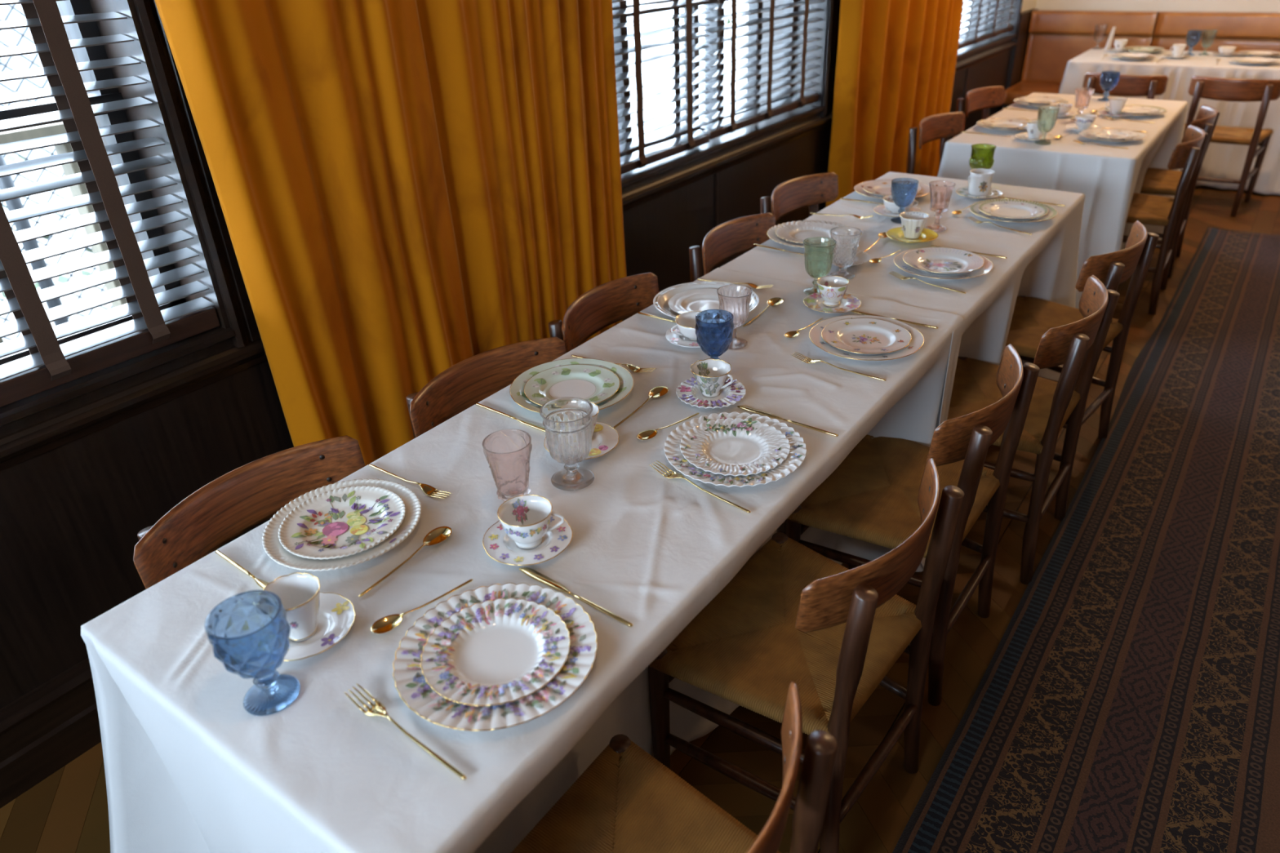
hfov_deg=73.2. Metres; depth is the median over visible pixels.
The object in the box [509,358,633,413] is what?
dinner plate
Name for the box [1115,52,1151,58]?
salad plate
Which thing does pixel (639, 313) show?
knife
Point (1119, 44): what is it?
teacup
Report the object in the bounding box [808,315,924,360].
dinner plate
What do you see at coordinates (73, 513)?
wall
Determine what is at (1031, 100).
salad plate
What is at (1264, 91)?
dining chair
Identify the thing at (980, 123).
dinner plate
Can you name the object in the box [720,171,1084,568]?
tablecloth
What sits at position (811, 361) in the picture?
fork
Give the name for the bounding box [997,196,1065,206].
knife
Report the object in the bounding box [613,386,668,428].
spoon
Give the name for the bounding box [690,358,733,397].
teacup
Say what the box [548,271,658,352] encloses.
dining chair
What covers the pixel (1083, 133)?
dinner plate
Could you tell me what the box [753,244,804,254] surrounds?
knife
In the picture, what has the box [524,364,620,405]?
salad plate
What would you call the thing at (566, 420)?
goblet
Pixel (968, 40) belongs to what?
blind
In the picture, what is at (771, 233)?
dinner plate
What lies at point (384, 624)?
bowl
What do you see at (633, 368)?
fork
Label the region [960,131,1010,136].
knife
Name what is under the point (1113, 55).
dinner plate
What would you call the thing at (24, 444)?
trim
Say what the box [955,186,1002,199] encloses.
saucer
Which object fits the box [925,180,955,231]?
goblet
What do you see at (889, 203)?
teacup
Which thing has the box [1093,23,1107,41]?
bowl
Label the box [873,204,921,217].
saucer
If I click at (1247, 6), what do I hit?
wall
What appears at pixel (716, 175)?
trim
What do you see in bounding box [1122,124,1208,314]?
dining chair
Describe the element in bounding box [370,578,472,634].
spoon
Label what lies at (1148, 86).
dining chair
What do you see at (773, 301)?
bowl
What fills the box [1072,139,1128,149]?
fork
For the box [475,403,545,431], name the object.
knife
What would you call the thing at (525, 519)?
teacup
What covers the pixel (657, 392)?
bowl
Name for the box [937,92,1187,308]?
tablecloth
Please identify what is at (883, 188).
salad plate
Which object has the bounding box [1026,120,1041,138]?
teacup
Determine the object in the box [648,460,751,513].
fork
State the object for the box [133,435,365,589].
dining chair
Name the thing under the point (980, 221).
fork
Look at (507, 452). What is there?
glass tumbler
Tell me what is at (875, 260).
bowl
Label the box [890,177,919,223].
goblet
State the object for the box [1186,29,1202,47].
bowl
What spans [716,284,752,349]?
goblet
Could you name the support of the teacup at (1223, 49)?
on the saucer at (1215, 52)
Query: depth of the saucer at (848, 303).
2.26 m
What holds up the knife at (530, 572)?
on the tablecloth at (188, 769)
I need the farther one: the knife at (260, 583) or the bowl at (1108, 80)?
the bowl at (1108, 80)
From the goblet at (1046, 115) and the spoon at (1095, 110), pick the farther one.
the spoon at (1095, 110)
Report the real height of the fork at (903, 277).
0.011 m
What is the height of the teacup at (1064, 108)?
0.047 m
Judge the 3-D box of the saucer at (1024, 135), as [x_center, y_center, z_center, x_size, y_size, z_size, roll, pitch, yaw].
[1.770,-1.297,3.872,0.158,0.016,0.158,8,31,17]
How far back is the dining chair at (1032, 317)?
2.85 m
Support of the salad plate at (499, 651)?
on the dinner plate at (411, 684)
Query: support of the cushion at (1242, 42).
on the banquette
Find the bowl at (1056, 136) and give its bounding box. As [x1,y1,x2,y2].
[1053,135,1062,138]
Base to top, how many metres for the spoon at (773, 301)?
0.012 m
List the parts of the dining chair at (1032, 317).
seat, leg, backrest, leg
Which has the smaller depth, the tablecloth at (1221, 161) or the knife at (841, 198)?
the knife at (841, 198)
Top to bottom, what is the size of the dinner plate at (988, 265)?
0.022 m
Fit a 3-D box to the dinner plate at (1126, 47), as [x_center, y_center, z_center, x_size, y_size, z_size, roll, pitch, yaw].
[3.565,-2.666,6.111,0.270,0.026,0.270,-21,34,-28]
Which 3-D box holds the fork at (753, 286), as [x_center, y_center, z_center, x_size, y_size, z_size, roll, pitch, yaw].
[0.266,-0.405,2.433,0.228,0.011,0.024,12,33,24]
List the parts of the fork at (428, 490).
handle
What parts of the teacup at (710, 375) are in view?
handle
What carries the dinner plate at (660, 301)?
on the tablecloth at (188, 769)
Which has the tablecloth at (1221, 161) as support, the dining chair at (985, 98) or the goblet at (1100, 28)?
the goblet at (1100, 28)
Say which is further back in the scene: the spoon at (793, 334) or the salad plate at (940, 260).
the salad plate at (940, 260)
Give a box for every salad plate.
[278,485,405,559]
[420,597,570,706]
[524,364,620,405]
[668,288,719,314]
[680,417,790,476]
[775,221,842,243]
[821,317,911,354]
[862,180,921,195]
[902,247,984,274]
[978,200,1048,219]
[983,118,1026,129]
[1018,95,1064,105]
[1086,128,1138,140]
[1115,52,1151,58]
[1120,104,1160,114]
[1126,46,1159,50]
[1234,57,1276,62]
[1242,49,1279,55]
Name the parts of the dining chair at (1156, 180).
seat, leg, leg, backrest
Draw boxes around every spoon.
[358,526,452,597]
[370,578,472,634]
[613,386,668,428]
[636,413,699,439]
[742,297,783,326]
[784,317,822,337]
[862,231,888,252]
[868,249,901,263]
[951,204,972,214]
[1053,132,1072,138]
[1090,107,1104,112]
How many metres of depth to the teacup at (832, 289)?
2.24 m
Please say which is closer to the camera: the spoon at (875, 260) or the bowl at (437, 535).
the bowl at (437, 535)
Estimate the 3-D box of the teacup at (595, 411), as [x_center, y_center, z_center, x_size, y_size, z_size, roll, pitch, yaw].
[-0.116,-0.003,1.695,0.079,0.066,0.080,18,36,32]
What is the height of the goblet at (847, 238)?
0.131 m
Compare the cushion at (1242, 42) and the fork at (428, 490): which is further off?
the cushion at (1242, 42)
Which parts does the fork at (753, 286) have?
handle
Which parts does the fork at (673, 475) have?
handle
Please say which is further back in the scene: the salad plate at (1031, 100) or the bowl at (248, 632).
the salad plate at (1031, 100)
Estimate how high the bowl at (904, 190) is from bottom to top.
0.087 m
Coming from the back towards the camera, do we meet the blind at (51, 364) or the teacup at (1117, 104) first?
the teacup at (1117, 104)
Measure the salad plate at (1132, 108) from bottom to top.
0.020 m
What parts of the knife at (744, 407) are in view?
blade, handle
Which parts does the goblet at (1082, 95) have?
stem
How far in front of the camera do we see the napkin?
6.29 m
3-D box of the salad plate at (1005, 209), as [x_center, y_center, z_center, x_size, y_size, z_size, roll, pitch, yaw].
[1.247,-0.719,2.885,0.217,0.020,0.217,11,32,22]
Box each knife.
[214,550,268,588]
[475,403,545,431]
[518,567,632,626]
[637,311,675,322]
[737,405,838,436]
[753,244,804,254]
[840,198,884,204]
[850,310,937,328]
[930,245,1007,258]
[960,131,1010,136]
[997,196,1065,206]
[1002,107,1036,111]
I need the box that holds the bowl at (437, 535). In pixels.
[422,526,452,546]
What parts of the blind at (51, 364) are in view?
rail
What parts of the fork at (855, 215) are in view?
handle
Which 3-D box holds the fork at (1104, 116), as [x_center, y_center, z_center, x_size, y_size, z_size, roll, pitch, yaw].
[2.338,-1.466,4.123,0.228,0.011,0.024,22,38,36]
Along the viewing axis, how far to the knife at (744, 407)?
1.76 m
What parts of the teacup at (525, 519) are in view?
handle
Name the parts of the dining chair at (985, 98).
leg, backrest, leg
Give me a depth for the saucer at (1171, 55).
5.80 m
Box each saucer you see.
[283,591,355,661]
[482,515,573,565]
[543,422,618,460]
[665,326,700,347]
[675,377,746,408]
[803,292,861,313]
[831,249,870,266]
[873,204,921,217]
[885,226,938,243]
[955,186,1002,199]
[1015,132,1053,141]
[1057,111,1075,116]
[1065,123,1102,132]
[1097,110,1132,117]
[1106,47,1125,52]
[1164,53,1191,58]
[1212,51,1238,56]
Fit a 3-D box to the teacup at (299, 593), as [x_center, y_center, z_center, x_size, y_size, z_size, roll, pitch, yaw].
[-0.497,0.266,1.242,0.086,0.078,0.081,18,36,32]
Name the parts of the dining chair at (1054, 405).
leg, seat, leg, backrest, leg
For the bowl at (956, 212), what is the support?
on the spoon at (955, 212)
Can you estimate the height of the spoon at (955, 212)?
0.010 m
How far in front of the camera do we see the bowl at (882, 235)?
2.76 m
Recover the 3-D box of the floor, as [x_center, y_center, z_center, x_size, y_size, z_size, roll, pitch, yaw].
[2.597,0.650,2.023,7.020,0.060,13.012,18,36,32]
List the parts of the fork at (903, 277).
handle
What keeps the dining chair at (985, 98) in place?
on the floor
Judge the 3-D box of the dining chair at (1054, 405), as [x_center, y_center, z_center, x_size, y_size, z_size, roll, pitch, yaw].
[1.033,-0.026,2.486,0.419,0.778,0.492,18,36,32]
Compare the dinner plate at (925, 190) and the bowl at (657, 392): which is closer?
the bowl at (657, 392)
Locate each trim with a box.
[0,40,1017,471]
[133,0,1022,347]
[713,66,968,270]
[1002,8,1038,106]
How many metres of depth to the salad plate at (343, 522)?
1.48 m
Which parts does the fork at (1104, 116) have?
handle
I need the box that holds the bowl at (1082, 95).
[1074,87,1094,108]
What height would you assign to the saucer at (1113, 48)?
0.016 m
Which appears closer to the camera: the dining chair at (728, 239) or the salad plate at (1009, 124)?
the dining chair at (728, 239)
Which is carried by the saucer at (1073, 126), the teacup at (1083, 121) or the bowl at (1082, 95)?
the teacup at (1083, 121)
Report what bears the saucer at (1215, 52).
on the tablecloth at (1221, 161)
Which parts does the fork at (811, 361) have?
handle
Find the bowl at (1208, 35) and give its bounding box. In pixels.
[1201,29,1217,47]
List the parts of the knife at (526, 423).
handle, blade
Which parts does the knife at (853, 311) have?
blade, handle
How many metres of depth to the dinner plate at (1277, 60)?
5.43 m
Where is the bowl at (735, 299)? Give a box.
[716,284,752,327]
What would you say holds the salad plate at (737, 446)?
on the dinner plate at (797, 455)
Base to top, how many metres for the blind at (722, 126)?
1.547 m
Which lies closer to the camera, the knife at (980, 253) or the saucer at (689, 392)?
the saucer at (689, 392)
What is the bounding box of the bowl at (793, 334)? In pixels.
[784,330,799,337]
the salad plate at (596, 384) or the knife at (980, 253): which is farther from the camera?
the knife at (980, 253)
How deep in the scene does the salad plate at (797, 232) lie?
2.79 m
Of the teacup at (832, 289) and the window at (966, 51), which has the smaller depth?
the teacup at (832, 289)
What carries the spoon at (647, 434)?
on the tablecloth at (188, 769)
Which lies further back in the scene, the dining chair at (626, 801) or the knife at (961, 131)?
the knife at (961, 131)
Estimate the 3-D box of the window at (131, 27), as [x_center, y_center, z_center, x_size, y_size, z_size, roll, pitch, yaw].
[-1.811,-0.440,0.915,0.227,1.624,2.412,18,36,32]
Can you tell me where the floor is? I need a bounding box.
[0,185,1279,852]
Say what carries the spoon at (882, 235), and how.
on the tablecloth at (1042, 264)
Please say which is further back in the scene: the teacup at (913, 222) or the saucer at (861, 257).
the teacup at (913, 222)
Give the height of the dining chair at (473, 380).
0.778 m
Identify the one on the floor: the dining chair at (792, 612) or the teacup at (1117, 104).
the dining chair at (792, 612)
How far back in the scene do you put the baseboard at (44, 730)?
1.97 m
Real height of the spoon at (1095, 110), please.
0.010 m
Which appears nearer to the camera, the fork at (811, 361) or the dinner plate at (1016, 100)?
the fork at (811, 361)
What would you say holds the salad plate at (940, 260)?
on the dinner plate at (988, 265)
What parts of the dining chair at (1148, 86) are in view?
leg, leg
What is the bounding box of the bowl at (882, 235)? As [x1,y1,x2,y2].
[877,231,888,238]
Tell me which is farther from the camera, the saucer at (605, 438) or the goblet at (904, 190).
the goblet at (904, 190)
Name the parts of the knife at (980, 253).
handle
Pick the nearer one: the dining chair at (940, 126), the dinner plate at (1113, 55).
the dining chair at (940, 126)
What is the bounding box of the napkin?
[1104,26,1115,49]
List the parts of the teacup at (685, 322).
handle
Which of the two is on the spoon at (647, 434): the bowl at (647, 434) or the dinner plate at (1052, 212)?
the bowl at (647, 434)
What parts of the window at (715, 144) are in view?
pane, sill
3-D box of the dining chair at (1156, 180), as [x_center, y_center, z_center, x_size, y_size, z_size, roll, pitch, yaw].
[2.643,-1.234,4.469,0.419,0.778,0.492,17,35,30]
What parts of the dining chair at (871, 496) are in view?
leg, seat, leg, backrest, leg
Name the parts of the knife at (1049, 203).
blade, handle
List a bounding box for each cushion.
[1003,81,1061,105]
[1021,32,1153,83]
[1151,35,1279,52]
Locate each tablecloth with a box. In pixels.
[80,267,964,852]
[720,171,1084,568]
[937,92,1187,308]
[1057,48,1279,195]
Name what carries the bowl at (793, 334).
on the spoon at (793, 334)
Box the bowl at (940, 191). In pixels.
[928,180,955,212]
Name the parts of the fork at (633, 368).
handle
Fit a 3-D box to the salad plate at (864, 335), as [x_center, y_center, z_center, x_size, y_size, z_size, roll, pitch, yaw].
[0.537,-0.210,2.052,0.206,0.019,0.210,-21,35,-29]
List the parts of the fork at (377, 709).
handle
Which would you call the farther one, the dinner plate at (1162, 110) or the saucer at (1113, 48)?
the saucer at (1113, 48)
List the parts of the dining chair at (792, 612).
leg, leg, seat, leg, backrest, leg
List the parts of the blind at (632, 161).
rail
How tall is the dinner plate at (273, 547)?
0.024 m
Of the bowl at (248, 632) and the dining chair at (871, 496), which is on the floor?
the dining chair at (871, 496)
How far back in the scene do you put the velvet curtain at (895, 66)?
4.68 m
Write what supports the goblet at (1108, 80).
on the tablecloth at (1108, 178)
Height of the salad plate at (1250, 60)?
0.020 m
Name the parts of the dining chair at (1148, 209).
seat, leg, leg, backrest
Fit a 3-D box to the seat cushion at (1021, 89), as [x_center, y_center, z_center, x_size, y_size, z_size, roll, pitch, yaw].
[3.376,-2.585,6.740,0.879,0.117,0.600,18,36,32]
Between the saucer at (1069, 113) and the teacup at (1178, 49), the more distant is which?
the teacup at (1178, 49)
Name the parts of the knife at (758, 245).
handle, blade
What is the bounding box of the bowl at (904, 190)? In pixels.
[891,177,919,208]
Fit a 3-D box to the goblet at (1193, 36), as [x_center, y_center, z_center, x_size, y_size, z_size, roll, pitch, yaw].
[3.769,-2.620,5.885,0.089,0.155,0.088,-1,30,2]
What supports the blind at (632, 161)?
attached to the window at (715, 144)
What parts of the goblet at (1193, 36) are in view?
stem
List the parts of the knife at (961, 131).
handle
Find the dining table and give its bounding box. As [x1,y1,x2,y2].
[840,563,848,568]
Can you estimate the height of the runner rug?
0.009 m
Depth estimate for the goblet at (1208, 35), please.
5.83 m
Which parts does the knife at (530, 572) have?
blade, handle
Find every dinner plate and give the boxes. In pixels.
[262,478,421,571]
[392,582,597,731]
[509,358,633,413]
[653,281,759,319]
[663,411,806,487]
[767,220,848,247]
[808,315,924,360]
[853,179,929,199]
[893,248,993,279]
[968,199,1057,222]
[976,118,1027,131]
[1013,97,1068,107]
[1079,128,1146,142]
[1104,104,1167,116]
[1111,53,1155,60]
[1122,45,1164,53]
[1229,57,1279,65]
[1237,50,1279,57]
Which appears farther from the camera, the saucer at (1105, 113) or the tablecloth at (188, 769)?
the saucer at (1105, 113)
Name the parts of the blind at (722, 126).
rail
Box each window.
[0,0,235,426]
[612,0,828,187]
[956,0,1019,59]
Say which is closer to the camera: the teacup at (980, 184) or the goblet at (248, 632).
the goblet at (248, 632)
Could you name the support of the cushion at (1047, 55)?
on the banquette
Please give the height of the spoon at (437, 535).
0.011 m
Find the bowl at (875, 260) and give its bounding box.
[868,257,881,263]
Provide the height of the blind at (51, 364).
1.562 m
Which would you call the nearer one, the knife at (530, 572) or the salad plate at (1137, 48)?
the knife at (530, 572)
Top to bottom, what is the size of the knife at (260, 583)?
0.005 m
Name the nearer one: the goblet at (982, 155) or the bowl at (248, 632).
the bowl at (248, 632)
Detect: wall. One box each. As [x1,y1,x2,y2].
[0,0,1036,709]
[1034,0,1279,12]
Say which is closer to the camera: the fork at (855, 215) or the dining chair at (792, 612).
the dining chair at (792, 612)
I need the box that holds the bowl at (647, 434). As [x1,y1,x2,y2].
[636,430,657,439]
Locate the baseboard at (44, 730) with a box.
[0,657,101,808]
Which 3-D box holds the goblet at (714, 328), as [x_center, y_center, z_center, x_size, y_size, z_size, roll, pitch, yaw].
[0.166,-0.180,1.919,0.085,0.141,0.086,-26,37,-35]
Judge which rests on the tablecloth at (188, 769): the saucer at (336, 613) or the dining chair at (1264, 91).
the saucer at (336, 613)
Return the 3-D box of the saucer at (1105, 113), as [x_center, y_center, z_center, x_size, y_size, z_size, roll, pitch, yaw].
[2.338,-1.538,4.246,0.150,0.018,0.149,3,30,10]
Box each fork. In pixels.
[344,683,466,780]
[368,463,452,498]
[571,355,656,372]
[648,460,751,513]
[697,278,773,288]
[791,351,885,381]
[809,213,873,218]
[888,271,965,293]
[966,216,1031,235]
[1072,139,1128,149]
[1103,115,1155,123]
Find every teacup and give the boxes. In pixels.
[262,572,319,641]
[497,494,564,549]
[590,401,599,436]
[671,311,701,341]
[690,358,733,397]
[817,275,848,306]
[883,194,918,213]
[899,210,929,239]
[968,168,995,195]
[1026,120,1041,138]
[1049,102,1072,114]
[1075,113,1096,129]
[1105,96,1128,115]
[1113,39,1128,49]
[1169,44,1186,56]
[1218,45,1236,53]
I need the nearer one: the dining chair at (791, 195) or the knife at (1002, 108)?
the dining chair at (791, 195)
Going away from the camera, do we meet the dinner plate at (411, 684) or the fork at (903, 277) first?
the dinner plate at (411, 684)
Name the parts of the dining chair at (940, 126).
leg, backrest, leg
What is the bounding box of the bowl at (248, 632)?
[204,590,290,679]
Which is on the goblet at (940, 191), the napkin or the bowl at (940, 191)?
the bowl at (940, 191)
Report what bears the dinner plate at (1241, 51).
on the tablecloth at (1221, 161)
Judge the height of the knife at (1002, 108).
0.005 m
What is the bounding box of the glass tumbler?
[482,429,532,501]
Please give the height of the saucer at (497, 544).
0.016 m
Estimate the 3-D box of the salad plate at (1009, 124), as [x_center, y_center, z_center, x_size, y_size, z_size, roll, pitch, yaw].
[1.741,-1.431,4.094,0.209,0.019,0.209,-4,30,-2]
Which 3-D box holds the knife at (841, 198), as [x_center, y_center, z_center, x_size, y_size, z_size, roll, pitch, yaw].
[0.830,-0.805,3.093,0.228,0.005,0.016,16,34,29]
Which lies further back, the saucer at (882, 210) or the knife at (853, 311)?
the saucer at (882, 210)
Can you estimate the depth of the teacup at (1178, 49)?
5.78 m
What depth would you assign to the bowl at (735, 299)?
2.02 m
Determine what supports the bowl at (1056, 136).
on the spoon at (1055, 136)
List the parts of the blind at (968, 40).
rail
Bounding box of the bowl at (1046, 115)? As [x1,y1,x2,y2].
[1037,106,1059,133]
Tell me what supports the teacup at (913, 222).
on the saucer at (895, 233)
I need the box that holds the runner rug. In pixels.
[892,226,1279,852]
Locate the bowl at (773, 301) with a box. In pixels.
[767,297,783,306]
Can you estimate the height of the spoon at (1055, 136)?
0.010 m
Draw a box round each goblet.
[204,590,300,715]
[539,396,594,491]
[695,309,733,359]
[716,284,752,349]
[803,236,836,295]
[829,226,862,279]
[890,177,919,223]
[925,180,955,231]
[968,143,996,168]
[1034,106,1059,144]
[1070,87,1094,121]
[1091,23,1107,48]
[1097,71,1120,101]
[1185,29,1202,55]
[1198,29,1217,55]
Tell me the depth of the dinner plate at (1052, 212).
2.85 m
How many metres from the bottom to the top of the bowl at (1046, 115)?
0.105 m
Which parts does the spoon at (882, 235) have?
handle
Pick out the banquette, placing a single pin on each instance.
(1056, 37)
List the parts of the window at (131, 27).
pane, sill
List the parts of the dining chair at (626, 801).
leg, seat, backrest, leg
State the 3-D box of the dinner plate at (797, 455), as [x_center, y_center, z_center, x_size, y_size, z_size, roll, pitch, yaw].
[0.180,0.047,1.641,0.269,0.023,0.268,14,34,26]
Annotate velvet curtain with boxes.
[154,0,626,466]
[825,0,963,207]
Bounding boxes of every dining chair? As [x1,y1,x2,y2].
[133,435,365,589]
[405,337,566,438]
[511,680,837,852]
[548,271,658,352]
[648,457,964,852]
[688,212,775,282]
[760,172,838,221]
[784,343,1039,706]
[906,111,964,173]
[946,275,1119,584]
[954,85,1004,137]
[1004,220,1159,480]
[1082,71,1168,99]
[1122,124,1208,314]
[1129,104,1220,277]
[1182,75,1279,217]
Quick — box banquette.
[1002,9,1279,109]
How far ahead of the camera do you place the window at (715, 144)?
3.73 m
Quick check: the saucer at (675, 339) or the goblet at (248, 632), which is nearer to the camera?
the goblet at (248, 632)
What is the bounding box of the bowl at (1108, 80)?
[1099,71,1120,91]
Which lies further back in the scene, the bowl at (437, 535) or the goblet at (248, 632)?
the bowl at (437, 535)
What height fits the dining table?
0.756 m
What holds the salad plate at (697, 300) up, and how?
on the dinner plate at (660, 301)
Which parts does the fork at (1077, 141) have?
handle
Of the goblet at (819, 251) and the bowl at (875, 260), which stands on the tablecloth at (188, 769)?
the goblet at (819, 251)
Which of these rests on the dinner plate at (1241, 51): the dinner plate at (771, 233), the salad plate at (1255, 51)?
the salad plate at (1255, 51)
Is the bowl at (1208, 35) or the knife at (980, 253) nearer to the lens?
the knife at (980, 253)
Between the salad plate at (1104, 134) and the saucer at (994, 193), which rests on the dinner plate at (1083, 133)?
the salad plate at (1104, 134)
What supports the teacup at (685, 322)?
on the saucer at (675, 339)
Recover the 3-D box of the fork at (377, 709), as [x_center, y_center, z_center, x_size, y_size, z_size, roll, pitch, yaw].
[-0.298,0.387,1.094,0.228,0.011,0.024,20,37,34]
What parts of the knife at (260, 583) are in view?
handle, blade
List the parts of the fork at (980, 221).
handle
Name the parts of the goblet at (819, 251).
stem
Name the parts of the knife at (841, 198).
handle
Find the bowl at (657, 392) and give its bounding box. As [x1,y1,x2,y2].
[648,386,668,398]
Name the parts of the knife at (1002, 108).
handle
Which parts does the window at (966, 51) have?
pane, sill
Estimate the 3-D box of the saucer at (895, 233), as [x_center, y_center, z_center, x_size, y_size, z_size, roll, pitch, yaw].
[0.857,-0.598,2.719,0.157,0.018,0.157,-6,30,-7]
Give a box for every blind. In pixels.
[0,0,220,407]
[612,0,709,174]
[700,0,824,139]
[958,0,1017,49]
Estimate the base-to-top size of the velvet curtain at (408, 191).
2.752 m
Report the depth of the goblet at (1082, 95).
4.13 m
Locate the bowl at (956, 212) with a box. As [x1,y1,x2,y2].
[951,210,962,214]
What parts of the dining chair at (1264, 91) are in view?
leg, seat, backrest, leg, leg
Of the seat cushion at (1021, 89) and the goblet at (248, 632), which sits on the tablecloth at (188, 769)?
the goblet at (248, 632)
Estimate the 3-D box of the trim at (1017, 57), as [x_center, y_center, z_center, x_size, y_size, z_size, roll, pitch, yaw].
[3.070,-2.841,7.032,0.040,0.985,0.480,18,36,32]
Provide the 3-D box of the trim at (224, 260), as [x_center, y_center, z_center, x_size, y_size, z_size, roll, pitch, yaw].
[0.938,-2.389,3.979,0.036,1.800,6.693,18,36,32]
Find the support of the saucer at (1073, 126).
on the tablecloth at (1108, 178)
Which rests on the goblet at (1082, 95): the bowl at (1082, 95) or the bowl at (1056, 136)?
the bowl at (1082, 95)
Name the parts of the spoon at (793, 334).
handle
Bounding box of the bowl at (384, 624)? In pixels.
[370,613,403,634]

